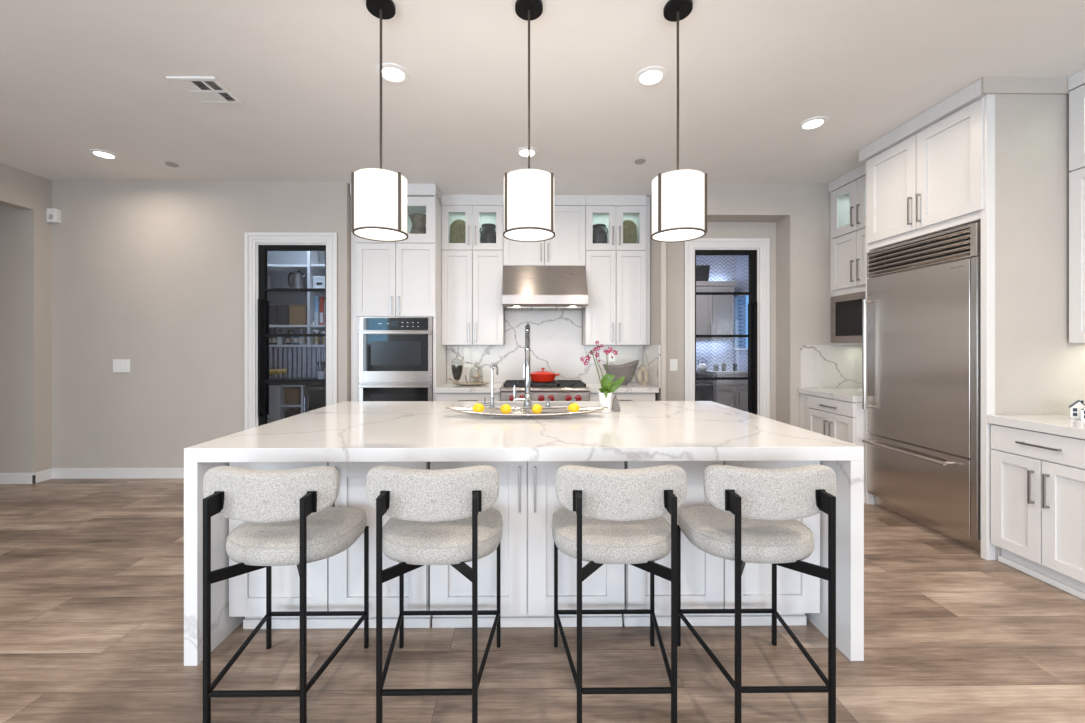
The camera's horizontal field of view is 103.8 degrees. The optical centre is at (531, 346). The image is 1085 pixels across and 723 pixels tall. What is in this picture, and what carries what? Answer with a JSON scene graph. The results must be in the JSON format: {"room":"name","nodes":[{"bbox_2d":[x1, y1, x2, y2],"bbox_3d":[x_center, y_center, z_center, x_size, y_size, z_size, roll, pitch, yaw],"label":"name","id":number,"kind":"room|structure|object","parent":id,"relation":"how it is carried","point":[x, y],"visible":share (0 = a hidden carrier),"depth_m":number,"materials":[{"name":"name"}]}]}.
{"room":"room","nodes":[
{"label":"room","id":0,"kind":"room"},
{"bbox_2d":[0,204,21,472],"bbox_3d":[-6.309,-0.172,4.279,2.465,3.078,0.120,0,0,-1],"label":"wall","id":1,"kind":"structure","parent":0,"point":[10,217],"depth_m":4.23,"materials":[{"name":"beige paint"}]},
{"bbox_2d":[0,473,35,483],"bbox_3d":[-6.241,1.314,4.212,2.601,0.107,0.016,0,0,-1],"label":"baseboard","id":2,"kind":"structure","parent":1,"relation":"attached to","point":[5,478],"depth_m":4.21,"materials":[{"name":"white paint"}]},
{"bbox_2d":[0,163,51,472],"bbox_3d":[-4.977,-0.172,0.172,0.120,3.078,8.440,0,0,-1],"label":"wall","id":3,"kind":"structure","parent":0,"point":[28,192],"depth_m":4.24,"materials":[{"name":"beige paint"}]},
{"bbox_2d":[32,469,51,483],"bbox_3d":[-4.949,1.314,4.296,0.016,0.107,0.160,0,0,-1],"label":"baseboard","id":4,"kind":"structure","parent":3,"relation":"attached to","point":[44,475],"depth_m":4.29,"materials":[{"name":"white paint"}]},
{"bbox_2d":[52,181,350,467],"bbox_3d":[-3.501,-0.172,4.466,3.155,3.078,0.120,0,0,-1],"label":"wall","id":5,"kind":"structure","parent":0,"point":[150,274],"depth_m":4.40,"materials":[{"name":"beige paint"}]},
{"bbox_2d":[46,208,60,222],"bbox_3d":[-4.907,-1.338,4.355,0.099,0.140,0.074,0,0,-1],"label":"fire alarm","id":6,"kind":"object","parent":5,"relation":"attached to","point":[53,215],"visible":1,"depth_m":4.34,"materials":[{"name":"white plastic"}]},
{"bbox_2d":[51,468,183,478],"bbox_3d":[-3.440,1.314,4.399,3.035,0.107,0.016,0,0,-1],"label":"baseboard","id":7,"kind":"structure","parent":5,"relation":"attached to","point":[57,473],"depth_m":4.38,"materials":[{"name":"white paint"}]},
{"bbox_2d":[113,359,129,371],"bbox_3d":[-4.243,0.204,4.394,0.175,0.135,0.010,0,0,-1],"label":"light switch","id":8,"kind":"object","parent":5,"relation":"attached to","point":[119,365],"visible":1,"depth_m":4.39,"materials":[{"name":"white plastic"}]},
{"bbox_2d":[244,232,337,429],"bbox_3d":[-2.493,0.096,4.463,0.950,2.543,0.143,0,0,-1],"label":"trim","id":9,"kind":"structure","parent":5,"relation":"attached to","point":[252,240],"depth_m":4.40,"materials":[{"name":"white paint"}]},
{"bbox_2d":[258,245,325,425],"bbox_3d":[-2.494,0.152,4.450,0.702,2.406,0.157,0,0,-1],"label":"door","id":10,"kind":"structure","parent":5,"relation":"in","point":[263,303],"depth_m":4.43,"materials":[{"name":"black metal"}]},
{"bbox_2d":[267,251,324,377],"bbox_3d":[-3.048,-0.172,5.971,2.020,3.078,0.100,0,0,-1],"label":"wall","id":11,"kind":"structure","parent":0,"point":[279,279],"depth_m":5.92,"materials":[{"name":"paint"}]},
{"bbox_2d":[267,264,306,270],"bbox_3d":[-3.436,-1.059,5.291,1.029,0.028,1.249,0,0,-1],"label":"shelf","id":12,"kind":"object","parent":11,"relation":"attached to","point":[270,267],"visible":0.28,"depth_m":5.65,"materials":[{"name":"white paint"}]},
{"bbox_2d":[267,291,306,293],"bbox_3d":[-3.436,-0.744,5.291,1.029,0.028,1.249,0,0,-1],"label":"shelf","id":13,"kind":"object","parent":11,"relation":"attached to","point":[268,292],"visible":0.02,"depth_m":5.79,"materials":[{"name":"white paint"}]},
{"bbox_2d":[288,270,306,287],"bbox_3d":[-3.156,-0.891,5.735,0.206,0.265,0.186,0,0,38],"label":"kettle","id":14,"kind":"object","parent":13,"relation":"on","point":[298,279],"visible":0.75,"depth_m":5.67,"materials":[{"name":"silver metal"}]},
{"bbox_2d":[269,325,306,327],"bbox_3d":[-3.436,-0.264,5.291,1.029,0.028,1.249,0,0,-1],"label":"shelf","id":15,"kind":"object","parent":11,"relation":"attached to","point":[270,326],"visible":0.26,"depth_m":5.59,"materials":[{"name":"white paint"}]},
{"bbox_2d":[269,305,276,324],"bbox_3d":[-3.450,-0.412,5.747,0.134,0.266,0.248,0,0,-1],"label":"basket","id":16,"kind":"object","parent":15,"relation":"on","point":[272,308],"visible":0.31,"depth_m":5.63,"materials":[{"name":"black wicker"}]},
{"bbox_2d":[277,305,288,324],"bbox_3d":[-3.304,-0.412,5.748,0.148,0.266,0.248,0,0,-1],"label":"basket","id":17,"kind":"object","parent":15,"relation":"on","point":[282,310],"visible":0.54,"depth_m":5.63,"materials":[{"name":"black wicker"}]},
{"bbox_2d":[289,305,306,324],"bbox_3d":[-3.102,-0.412,5.745,0.221,0.266,0.258,0,0,-1],"label":"basket","id":18,"kind":"object","parent":15,"relation":"on","point":[297,313],"visible":0.62,"depth_m":5.62,"materials":[{"name":"brown wicker"}]},
{"bbox_2d":[269,347,324,376],"bbox_3d":[-2.997,0.225,5.907,1.900,0.420,0.022,0,0,-1],"label":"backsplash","id":19,"kind":"structure","parent":11,"relation":"attached to","point":[298,361],"depth_m":5.90,"materials":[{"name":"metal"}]},
{"bbox_2d":[307,251,324,346],"bbox_3d":[-2.675,-0.786,5.729,0.498,1.593,0.389,0,0,-1],"label":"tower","id":20,"kind":"object","parent":11,"relation":"attached to","point":[314,268],"visible":0.22,"depth_m":5.58,"materials":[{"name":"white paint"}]},
{"bbox_2d":[314,296,318,324],"bbox_3d":[-2.856,-0.469,5.667,0.055,0.380,0.071,0,0,-1],"label":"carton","id":21,"kind":"object","parent":20,"relation":"on","point":[316,298],"visible":0.56,"depth_m":5.63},
{"bbox_2d":[312,276,324,287],"bbox_3d":[-2.796,-0.841,5.723,0.181,0.164,0.267,0,0,-1],"label":"storage box","id":22,"kind":"object","parent":20,"relation":"on","point":[318,281],"visible":0.44,"depth_m":5.59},
{"bbox_2d":[319,297,324,324],"bbox_3d":[-2.787,-0.464,5.668,0.056,0.370,0.071,0,0,-1],"label":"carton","id":23,"kind":"object","parent":20,"relation":"on","point":[321,299],"visible":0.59,"depth_m":5.63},
{"bbox_2d":[0,0,1084,196],"bbox_3d":[-1.418,-1.751,1.886,13.200,0.080,12.200,0,0,-1],"label":"ceiling","id":24,"kind":"structure","parent":0,"point":[77,76],"depth_m":2.78,"materials":[{"name":"paint"}]},
{"bbox_2d":[88,149,119,159],"bbox_3d":[-3.810,-1.704,3.785,0.200,0.012,0.200,0,0,-1],"label":"recessed light","id":25,"kind":"object","parent":24,"relation":"in","point":[96,152],"visible":1,"depth_m":3.78,"materials":[{"name":"white plastic"}]},
{"bbox_2d":[166,76,241,103],"bbox_3d":[-2.168,-1.704,2.835,0.306,0.012,0.278,0,0,-1],"label":"ceiling vent","id":26,"kind":"object","parent":24,"relation":"in","point":[204,89],"visible":1,"depth_m":2.82,"materials":[{"name":"white plastic"}]},
{"bbox_2d":[351,0,407,241],"bbox_3d":[-0.755,-1.132,2.129,0.263,1.156,0.268,0,0,-1],"label":"pendant lamp","id":27,"kind":"object","parent":24,"relation":"hanging from","point":[378,196],"visible":1,"depth_m":2.04,"materials":[{"name":"fabric"}]},
{"bbox_2d":[355,229,405,239],"bbox_3d":[-0.755,-0.564,2.127,0.244,0.001,0.244,0,0,-1],"label":"diffuser","id":28,"kind":"object","parent":27,"relation":"attached to","point":[371,233],"depth_m":2.15,"materials":[{"name":"plastic"}]},
{"bbox_2d":[376,62,409,83],"bbox_3d":[-0.869,-1.704,2.663,0.200,0.012,0.200,0,0,-1],"label":"recessed light","id":29,"kind":"object","parent":24,"relation":"in","point":[393,73],"visible":0.96,"depth_m":2.66,"materials":[{"name":"white plastic"}]},
{"bbox_2d":[516,147,537,157],"bbox_3d":[-0.042,-1.704,3.746,0.200,0.012,0.200,0,0,-1],"label":"recessed light","id":30,"kind":"object","parent":24,"relation":"in","point":[523,151],"visible":0.92,"depth_m":3.74,"materials":[{"name":"white plastic"}]},
{"bbox_2d":[503,0,554,241],"bbox_3d":[-0.014,-1.132,2.136,0.263,1.156,0.268,0,0,-1],"label":"pendant lamp","id":31,"kind":"object","parent":24,"relation":"hanging from","point":[528,193],"visible":1,"depth_m":2.04,"materials":[{"name":"fabric"}]},
{"bbox_2d":[505,229,552,239],"bbox_3d":[-0.014,-0.564,2.134,0.244,0.001,0.244,0,0,-1],"label":"diffuser","id":32,"kind":"object","parent":31,"relation":"attached to","point":[523,234],"depth_m":2.15,"materials":[{"name":"plastic"}]},
{"bbox_2d":[635,66,666,86],"bbox_3d":[0.755,-1.704,2.691,0.200,0.012,0.200,0,0,-1],"label":"recessed light","id":33,"kind":"object","parent":24,"relation":"in","point":[649,76],"visible":1,"depth_m":2.68,"materials":[{"name":"white plastic"}]},
{"bbox_2d":[651,0,706,242],"bbox_3d":[0.736,-1.132,2.143,0.263,1.156,0.268,0,0,-1],"label":"pendant lamp","id":34,"kind":"object","parent":24,"relation":"hanging from","point":[679,197],"visible":1,"depth_m":2.06,"materials":[{"name":"fabric"}]},
{"bbox_2d":[653,229,703,239],"bbox_3d":[0.736,-0.564,2.141,0.244,0.001,0.244,0,0,-1],"label":"diffuser","id":35,"kind":"object","parent":34,"relation":"attached to","point":[685,233],"depth_m":2.15,"materials":[{"name":"plastic"}]},
{"bbox_2d":[798,116,828,130],"bbox_3d":[2.156,-1.704,3.259,0.200,0.012,0.200,0,0,-1],"label":"recessed light","id":36,"kind":"object","parent":24,"relation":"in","point":[812,123],"visible":1,"depth_m":3.25,"materials":[{"name":"white plastic"}]},
{"bbox_2d":[0,478,1084,722],"bbox_3d":[-1.418,1.407,1.886,13.200,0.080,12.200,0,0,-1],"label":"floor","id":37,"kind":"structure","parent":0,"point":[92,570],"depth_m":1.90,"materials":[{"name":"brown wood"}]},
{"bbox_2d":[267,385,278,423],"bbox_3d":[-3.554,0.925,5.550,0.790,0.884,0.631,0,0,-1],"label":"drawer unit","id":38,"kind":"object","parent":37,"relation":"on","point":[273,415],"visible":0.12,"depth_m":5.28,"materials":[{"name":"white paint"}]},
{"bbox_2d":[203,466,368,722],"bbox_3d":[-0.968,0.907,1.716,0.494,0.920,0.485,0,0,-1],"label":"bar stool","id":39,"kind":"object","parent":37,"relation":"on","point":[288,517],"visible":1,"depth_m":1.55,"materials":[{"name":"fabric"}]},
{"bbox_2d":[279,385,304,419],"bbox_3d":[-3.004,0.925,5.581,0.300,0.884,0.580,0,0,-1],"label":"cubby","id":40,"kind":"object","parent":37,"relation":"on","point":[282,406],"visible":0.16,"depth_m":5.29,"materials":[{"name":"white paint"}]},
{"bbox_2d":[284,387,300,403],"bbox_3d":[-3.027,0.632,5.511,0.179,0.206,0.328,0,0,-1],"label":"basket","id":41,"kind":"object","parent":40,"relation":"in","point":[292,394],"visible":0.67,"depth_m":5.35,"materials":[{"name":"brown wicker"}]},
{"bbox_2d":[284,407,300,417],"bbox_3d":[-3.027,0.912,5.511,0.179,0.206,0.328,0,0,-1],"label":"basket","id":42,"kind":"object","parent":40,"relation":"in","point":[297,410],"visible":0.35,"depth_m":5.35,"materials":[{"name":"black wicker"}]},
{"bbox_2d":[269,378,324,384],"bbox_3d":[-2.996,0.460,5.573,1.914,0.045,0.643,0,0,-1],"label":"countertop","id":43,"kind":"structure","parent":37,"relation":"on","point":[270,383],"depth_m":5.25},
{"bbox_2d":[304,385,324,412],"bbox_3d":[-2.544,0.917,5.568,0.600,0.860,0.615,0,0,-1],"label":"wine cooler","id":44,"kind":"object","parent":37,"relation":"on","point":[314,395],"visible":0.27,"depth_m":5.31,"materials":[{"name":"metal"}]},
{"bbox_2d":[229,462,432,628],"bbox_3d":[-0.965,0.933,2.670,0.931,0.868,1.392,0,0,-1],"label":"base cabinet","id":45,"kind":"object","parent":37,"relation":"on","point":[336,582],"visible":0.27,"depth_m":2.00,"materials":[{"name":"white paint"}]},
{"bbox_2d":[350,183,445,400],"bbox_3d":[-1.466,-0.171,4.753,0.900,3.077,0.636,0,0,-1],"label":"tall cabinet","id":46,"kind":"object","parent":37,"relation":"on","point":[400,278],"visible":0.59,"depth_m":4.48,"materials":[{"name":"white paint"}]},
{"bbox_2d":[358,317,432,400],"bbox_3d":[-1.429,0.329,4.692,0.760,1.267,0.588,0,0,-1],"label":"double wall oven","id":47,"kind":"object","parent":46,"relation":"in","point":[396,353],"visible":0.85,"depth_m":4.45,"materials":[{"name":"metal"}]},
{"bbox_2d":[409,213,425,233],"bbox_3d":[-1.240,-1.259,4.668,0.250,0.335,0.250,0,0,-1],"label":"ceramic vase","id":48,"kind":"object","parent":46,"relation":"on","point":[418,220],"visible":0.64,"depth_m":4.60,"materials":[{"name":"ceramic"}]},
{"bbox_2d":[366,465,502,722],"bbox_3d":[-0.369,0.907,1.722,0.494,0.920,0.485,0,0,-1],"label":"bar stool","id":49,"kind":"object","parent":37,"relation":"on","point":[443,516],"visible":1,"depth_m":1.55,"materials":[{"name":"fabric"}]},
{"bbox_2d":[436,393,500,400],"bbox_3d":[-0.673,0.930,4.761,0.683,0.875,0.636,0,0,-1],"label":"base cabinet","id":50,"kind":"object","parent":37,"relation":"on","point":[439,396],"visible":0.16,"depth_m":4.47,"materials":[{"name":"white paint"}]},
{"bbox_2d":[435,383,503,392],"bbox_3d":[-0.673,0.464,4.761,0.683,0.053,0.635,0,0,-1],"label":"countertop","id":51,"kind":"structure","parent":50,"relation":"on","point":[447,387],"depth_m":4.45,"materials":[{"name":"white stone"}]},
{"bbox_2d":[452,382,489,385],"bbox_3d":[-0.676,0.421,4.734,0.444,0.030,0.244,0,0,-1],"label":"platter","id":52,"kind":"object","parent":51,"relation":"on","point":[457,383],"visible":0.94,"depth_m":4.66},
{"bbox_2d":[451,354,462,379],"bbox_3d":[-0.831,0.252,4.730,0.134,0.327,0.134,0,0,-1],"label":"apothecary jar","id":53,"kind":"object","parent":52,"relation":"on","point":[456,370],"visible":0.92,"depth_m":4.69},
{"bbox_2d":[184,401,863,665],"bbox_3d":[-0.030,0.902,2.605,2.930,0.930,1.548,0,0,-1],"label":"countertop","id":54,"kind":"structure","parent":37,"relation":"on","point":[344,431],"depth_m":1.95,"materials":[{"name":"white stone"}]},
{"bbox_2d":[484,364,497,407],"bbox_3d":[-0.273,0.284,3.075,0.069,0.307,0.142,0,0,38],"label":"filter faucet","id":55,"kind":"object","parent":54,"relation":"on","point":[492,396],"visible":1,"depth_m":3.04,"materials":[{"name":"silver metal"}]},
{"bbox_2d":[513,323,531,407],"bbox_3d":[-0.064,0.132,3.127,0.136,0.610,0.234,0,0,-1],"label":"spring faucet","id":56,"kind":"object","parent":54,"relation":"on","point":[526,367],"visible":1,"depth_m":3.03,"materials":[{"name":"silver metal"}]},
{"bbox_2d":[445,407,607,415],"bbox_3d":[-0.031,0.405,2.645,1.013,0.051,0.260,0,0,-1],"label":"serving tray","id":57,"kind":"object","parent":54,"relation":"on","point":[563,411],"visible":0.94,"depth_m":2.68,"materials":[{"name":"ceramic"}]},
{"bbox_2d":[580,341,624,412],"bbox_3d":[0.468,0.200,2.792,0.309,0.473,0.117,0,0,-1],"label":"potted orchid","id":58,"kind":"object","parent":54,"relation":"on","point":[605,394],"visible":1,"depth_m":2.77,"materials":[{"name":"plant"}]},
{"bbox_2d":[430,461,624,627],"bbox_3d":[-0.027,0.933,2.679,0.926,0.868,1.392,0,0,-1],"label":"base cabinet","id":59,"kind":"object","parent":37,"relation":"on","point":[527,502],"visible":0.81,"depth_m":2.01,"materials":[{"name":"white paint"}]},
{"bbox_2d":[501,380,589,400],"bbox_3d":[0.137,0.884,4.728,0.925,0.966,0.708,0,0,-1],"label":"gas range","id":60,"kind":"object","parent":37,"relation":"on","point":[557,390],"visible":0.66,"depth_m":4.43,"materials":[{"name":"metal"}]},
{"bbox_2d":[530,368,559,382],"bbox_3d":[0.126,0.322,4.761,0.390,0.156,0.260,0,0,-1],"label":"pot","id":61,"kind":"object","parent":60,"relation":"on","point":[542,376],"visible":0.94,"depth_m":4.67,"materials":[{"name":"metal"}]},
{"bbox_2d":[501,384,588,387],"bbox_3d":[0.136,0.449,4.759,0.925,0.027,0.645,0,0,-1],"label":"cooktop","id":62,"kind":"object","parent":60,"relation":"in","point":[504,385],"depth_m":4.50,"materials":[{"name":"metal"}]},
{"bbox_2d":[551,465,686,722],"bbox_3d":[0.332,0.907,1.729,0.494,0.920,0.485,0,0,-1],"label":"bar stool","id":63,"kind":"object","parent":37,"relation":"on","point":[609,516],"visible":1,"depth_m":1.56,"materials":[{"name":"fabric"}]},
{"bbox_2d":[589,393,654,400],"bbox_3d":[0.956,0.930,4.777,0.705,0.875,0.636,0,0,-1],"label":"base cabinet","id":64,"kind":"object","parent":37,"relation":"on","point":[592,396],"visible":0.07,"depth_m":4.49,"materials":[{"name":"white paint"}]},
{"bbox_2d":[585,383,658,392],"bbox_3d":[0.969,0.464,4.777,0.730,0.053,0.635,0,0,-1],"label":"countertop","id":65,"kind":"structure","parent":64,"relation":"on","point":[594,387],"depth_m":4.46,"materials":[{"name":"white stone"}]},
{"bbox_2d":[603,360,638,384],"bbox_3d":[0.999,0.293,4.770,0.411,0.282,0.260,0,0,-1],"label":"woven basket","id":66,"kind":"object","parent":65,"relation":"on","point":[628,370],"visible":0.73,"depth_m":4.68,"materials":[{"name":"grey wicker"}]},
{"bbox_2d":[696,370,716,401],"bbox_3d":[2.724,0.878,7.406,0.752,0.878,0.682,0,0,-1],"label":"oven","id":67,"kind":"object","parent":37,"relation":"on","point":[705,389],"visible":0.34,"depth_m":7.12,"materials":[{"name":"silver metal"}]},
{"bbox_2d":[696,381,715,401],"bbox_3d":[2.724,0.890,7.447,0.752,0.855,0.600,0,0,-1],"label":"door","id":68,"kind":"structure","parent":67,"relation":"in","point":[703,393],"depth_m":7.12,"materials":[{"name":"silver metal"}]},
{"bbox_2d":[622,461,819,626],"bbox_3d":[0.907,0.933,2.688,0.923,0.868,1.392,0,0,-1],"label":"base cabinet","id":69,"kind":"object","parent":37,"relation":"on","point":[707,580],"visible":0.25,"depth_m":2.02,"materials":[{"name":"white paint"}]},
{"bbox_2d":[716,375,748,411],"bbox_3d":[3.426,0.924,7.428,0.635,0.886,0.651,0,0,-1],"label":"base cabinet","id":70,"kind":"object","parent":37,"relation":"on","point":[731,393],"visible":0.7,"depth_m":7.13,"materials":[{"name":"beige paint"}]},
{"bbox_2d":[706,370,747,374],"bbox_3d":[3.423,0.458,7.453,0.640,0.042,0.658,0,0,-1],"label":"countertop","id":71,"kind":"structure","parent":70,"relation":"on","point":[727,372],"depth_m":7.12,"materials":[{"name":"grey stone"}]},
{"bbox_2d":[677,464,835,722],"bbox_3d":[0.892,0.907,1.734,0.494,0.920,0.485,0,0,-1],"label":"bar stool","id":72,"kind":"object","parent":37,"relation":"on","point":[754,512],"visible":1,"depth_m":1.57,"materials":[{"name":"fabric"}]},
{"bbox_2d":[800,393,864,502],"bbox_3d":[3.220,0.930,4.086,0.901,0.875,0.760,0,0,-1],"label":"base cabinet","id":73,"kind":"object","parent":37,"relation":"on","point":[838,419],"visible":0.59,"depth_m":3.93,"materials":[{"name":"white paint"}]},
{"bbox_2d":[798,388,861,401],"bbox_3d":[3.228,0.464,4.081,0.865,0.053,0.749,0,0,-1],"label":"countertop","id":74,"kind":"structure","parent":73,"relation":"on","point":[845,394],"depth_m":4.09,"materials":[{"name":"white stone"}]},
{"bbox_2d":[862,222,980,552],"bbox_3d":[3.246,0.281,3.214,0.846,2.172,0.895,0,0,-1],"label":"refrigerator","id":75,"kind":"object","parent":37,"relation":"on","point":[923,302],"visible":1,"depth_m":3.12,"materials":[{"name":"metal"}]},
{"bbox_2d":[862,256,980,458],"bbox_3d":[3.246,0.232,3.214,0.845,2.070,0.895,0,0,-1],"label":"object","id":76,"kind":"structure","parent":75,"relation":"in","point":[924,312],"depth_m":3.14,"materials":[{"name":"metal"}]},
{"bbox_2d":[859,79,994,559],"bbox_3d":[3.268,-0.171,3.219,0.821,3.077,1.006,0,0,-1],"label":"tall cabinet","id":77,"kind":"object","parent":37,"relation":"on","point":[934,173],"visible":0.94,"depth_m":2.95,"materials":[{"name":"white paint"}]},
{"bbox_2d":[991,424,1084,599],"bbox_3d":[3.290,0.930,2.441,0.801,0.875,0.542,0,0,-1],"label":"base cabinet","id":78,"kind":"object","parent":37,"relation":"on","point":[1038,478],"visible":1,"depth_m":2.44,"materials":[{"name":"white paint"}]},
{"bbox_3d":[3.295,0.930,1.908,0.801,0.875,0.522,0,0,-1],"label":"base cabinet","id":79,"kind":"object","parent":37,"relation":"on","visible":0},
{"bbox_2d":[987,415,1084,438],"bbox_3d":[3.302,0.464,2.174,0.785,0.054,1.083,0,0,-1],"label":"countertop","id":80,"kind":"structure","parent":79,"relation":"on","point":[1062,425],"depth_m":2.48,"materials":[{"name":"white stone"}]},
{"bbox_2d":[1069,400,1084,418],"bbox_3d":[3.285,0.380,2.552,0.054,0.113,0.074,0,0,-42],"label":"house","id":81,"kind":"object","parent":80,"relation":"on","point":[1075,407],"visible":0.84,"depth_m":2.54,"materials":[{"name":"ceramic"}]},
{"bbox_2d":[446,309,638,382],"bbox_3d":[-0.315,-0.172,5.147,3.430,3.078,0.100,0,0,-1],"label":"wall","id":82,"kind":"structure","parent":0,"point":[504,309],"depth_m":5.10,"materials":[{"name":"beige paint"}]},
{"bbox_2d":[442,194,503,344],"bbox_3d":[-0.671,-0.861,4.921,0.693,1.697,0.316,0,0,-1],"label":"upper cabinet","id":83,"kind":"object","parent":82,"relation":"attached to","point":[472,270],"visible":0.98,"depth_m":4.80,"materials":[{"name":"white paint"}]},
{"bbox_2d":[450,219,464,242],"bbox_3d":[-0.848,-1.291,4.966,0.210,0.382,0.041,0,0,-1],"label":"ceramic vase","id":84,"kind":"object","parent":83,"relation":"in","point":[457,227],"visible":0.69,"depth_m":4.95,"materials":[{"name":"ceramic"}]},
{"bbox_2d":[480,223,495,242],"bbox_3d":[-0.500,-1.250,4.925,0.191,0.300,0.191,0,0,44],"label":"ceramic jar","id":85,"kind":"object","parent":83,"relation":"in","point":[488,233],"visible":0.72,"depth_m":4.85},
{"bbox_2d":[503,195,585,265],"bbox_3d":[0.142,-1.309,4.929,0.932,0.801,0.316,0,0,-1],"label":"upper cabinet","id":86,"kind":"object","parent":82,"relation":"attached to","point":[567,248],"visible":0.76,"depth_m":4.81,"materials":[{"name":"white paint"}]},
{"bbox_2d":[447,311,642,382],"bbox_3d":[0.158,0.007,5.094,2.345,0.859,0.013,0,0,-1],"label":"backsplash","id":87,"kind":"structure","parent":82,"relation":"attached to","point":[556,346],"depth_m":5.09,"materials":[{"name":"stone"}]},
{"bbox_2d":[502,266,587,310],"bbox_3d":[0.141,-0.662,4.807,0.920,0.488,0.557,0,0,-1],"label":"range hood","id":88,"kind":"object","parent":82,"relation":"attached to","point":[525,288],"visible":1,"depth_m":4.63,"materials":[{"name":"metal"}]},
{"bbox_2d":[582,195,649,344],"bbox_3d":[0.978,-0.861,4.937,0.737,1.697,0.316,0,0,-1],"label":"upper cabinet","id":89,"kind":"object","parent":82,"relation":"attached to","point":[617,312],"visible":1,"depth_m":4.81,"materials":[{"name":"white paint"}]},
{"bbox_2d":[593,224,607,242],"bbox_3d":[0.782,-1.250,4.938,0.191,0.300,0.191,0,0,32],"label":"ceramic jar","id":90,"kind":"object","parent":89,"relation":"in","point":[599,230],"visible":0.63,"depth_m":4.86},
{"bbox_2d":[623,220,636,243],"bbox_3d":[1.127,-1.291,4.986,0.210,0.382,0.041,0,0,-1],"label":"vase","id":91,"kind":"object","parent":89,"relation":"in","point":[629,227],"visible":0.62,"depth_m":4.97,"materials":[{"name":"ceramic"}]},
{"bbox_2d":[650,195,665,400],"bbox_3d":[1.379,-0.172,4.784,0.050,3.078,0.660,0,0,-1],"label":"wall","id":92,"kind":"structure","parent":0,"point":[657,249],"depth_m":4.55,"materials":[{"name":"beige paint"}]},
{"bbox_2d":[643,345,660,387],"bbox_3d":[1.344,0.212,4.783,0.017,0.448,0.620,0,0,-1],"label":"backsplash","id":93,"kind":"object","parent":92,"relation":"attached to","point":[651,353],"visible":0.86,"depth_m":4.70,"materials":[{"name":"stone"}]},
{"bbox_2d":[696,255,745,369],"bbox_3d":[2.599,-0.172,7.826,2.650,3.078,0.100,0,0,-1],"label":"wall","id":94,"kind":"structure","parent":0,"point":[722,267],"depth_m":7.78,"materials":[{"name":"tile"}]},
{"bbox_2d":[696,281,736,339],"bbox_3d":[2.487,-0.623,7.583,2.200,1.020,0.379,0,0,-1],"label":"upper cabinet","id":95,"kind":"object","parent":94,"relation":"attached to","point":[714,313],"visible":0.41,"depth_m":7.44,"materials":[{"name":"beige paint"}]},
{"bbox_2d":[696,265,709,280],"bbox_3d":[2.961,-1.275,7.599,0.345,0.289,0.279,0,0,-1],"label":"storage basket","id":96,"kind":"object","parent":95,"relation":"on","point":[702,271],"visible":0.45,"depth_m":7.47,"materials":[{"name":"black wicker"}]},
{"bbox_2d":[666,183,789,419],"bbox_3d":[2.060,-0.172,4.650,1.310,3.078,0.380,0,0,-1],"label":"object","id":97,"kind":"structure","parent":0,"point":[734,210],"depth_m":4.71,"materials":[{"name":"beige paint"}]},
{"bbox_2d":[736,255,748,370],"bbox_3d":[3.809,-0.172,6.322,0.100,3.078,2.930,0,0,-1],"label":"wall","id":98,"kind":"structure","parent":0,"point":[742,261],"depth_m":7.63,"materials":[{"name":"tile"}]},
{"bbox_2d":[734,295,747,349],"bbox_3d":[3.730,-0.423,7.279,0.060,0.980,0.985,0,0,-1],"label":"window","id":99,"kind":"structure","parent":98,"relation":"in","point":[737,296],"depth_m":7.75,"materials":[{"name":"glass"}]},
{"bbox_2d":[776,183,829,427],"bbox_3d":[3.245,-0.172,4.662,1.060,3.078,0.380,0,0,-1],"label":"wall","id":100,"kind":"structure","parent":0,"point":[803,236],"depth_m":4.47,"materials":[{"name":"beige paint"}]},
{"bbox_2d":[695,250,756,414],"bbox_3d":[2.161,0.143,4.756,0.696,2.424,0.157,0,0,-1],"label":"door","id":101,"kind":"structure","parent":100,"relation":"in","point":[752,305],"depth_m":4.74,"materials":[{"name":"black metal"}]},
{"bbox_2d":[684,238,769,418],"bbox_3d":[2.161,0.087,4.769,0.945,2.561,0.143,0,0,-1],"label":"trim","id":102,"kind":"structure","parent":100,"relation":"attached to","point":[762,245],"depth_m":4.71,"materials":[{"name":"white paint"}]},
{"bbox_2d":[800,345,861,387],"bbox_3d":[3.244,0.212,4.464,0.855,0.448,0.014,0,0,-1],"label":"backsplash","id":103,"kind":"structure","parent":100,"relation":"attached to","point":[821,366],"depth_m":4.46,"materials":[{"name":"stone"}]},
{"bbox_2d":[981,77,1084,559],"bbox_3d":[3.281,-0.172,2.723,0.825,3.078,0.042,0,0,-1],"label":"wall","id":104,"kind":"structure","parent":0,"point":[1038,371],"depth_m":2.72,"materials":[{"name":"beige paint"}]},
{"bbox_3d":[3.768,-0.172,0.257,0.100,3.078,8.440,0,0,-1],"label":"wall","id":105,"kind":"structure","parent":0,"visible":0},
{"bbox_2d":[828,164,864,344],"bbox_3d":[3.382,-0.861,4.088,0.586,1.697,0.760,0,0,-1],"label":"upper cabinet","id":106,"kind":"object","parent":105,"relation":"attached to","point":[847,192],"visible":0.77,"depth_m":4.21,"materials":[{"name":"white paint"}]},
{"bbox_2d":[831,291,864,342],"bbox_3d":[3.337,-0.273,4.080,0.447,0.480,0.695,0,0,-1],"label":"microwave oven","id":107,"kind":"object","parent":106,"relation":"in","point":[846,310],"visible":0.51,"depth_m":4.20,"materials":[{"name":"metal"}]},
{"bbox_2d":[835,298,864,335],"bbox_3d":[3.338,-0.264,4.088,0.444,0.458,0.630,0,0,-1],"label":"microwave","id":108,"kind":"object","parent":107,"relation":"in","point":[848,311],"depth_m":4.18,"materials":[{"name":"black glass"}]},
{"bbox_2d":[1068,69,1084,342],"bbox_3d":[3.538,-0.865,2.318,0.311,1.690,0.768,0,0,-1],"label":"upper cabinet","id":109,"kind":"object","parent":105,"relation":"attached to","point":[1076,82],"visible":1,"depth_m":2.65,"materials":[{"name":"white paint"}]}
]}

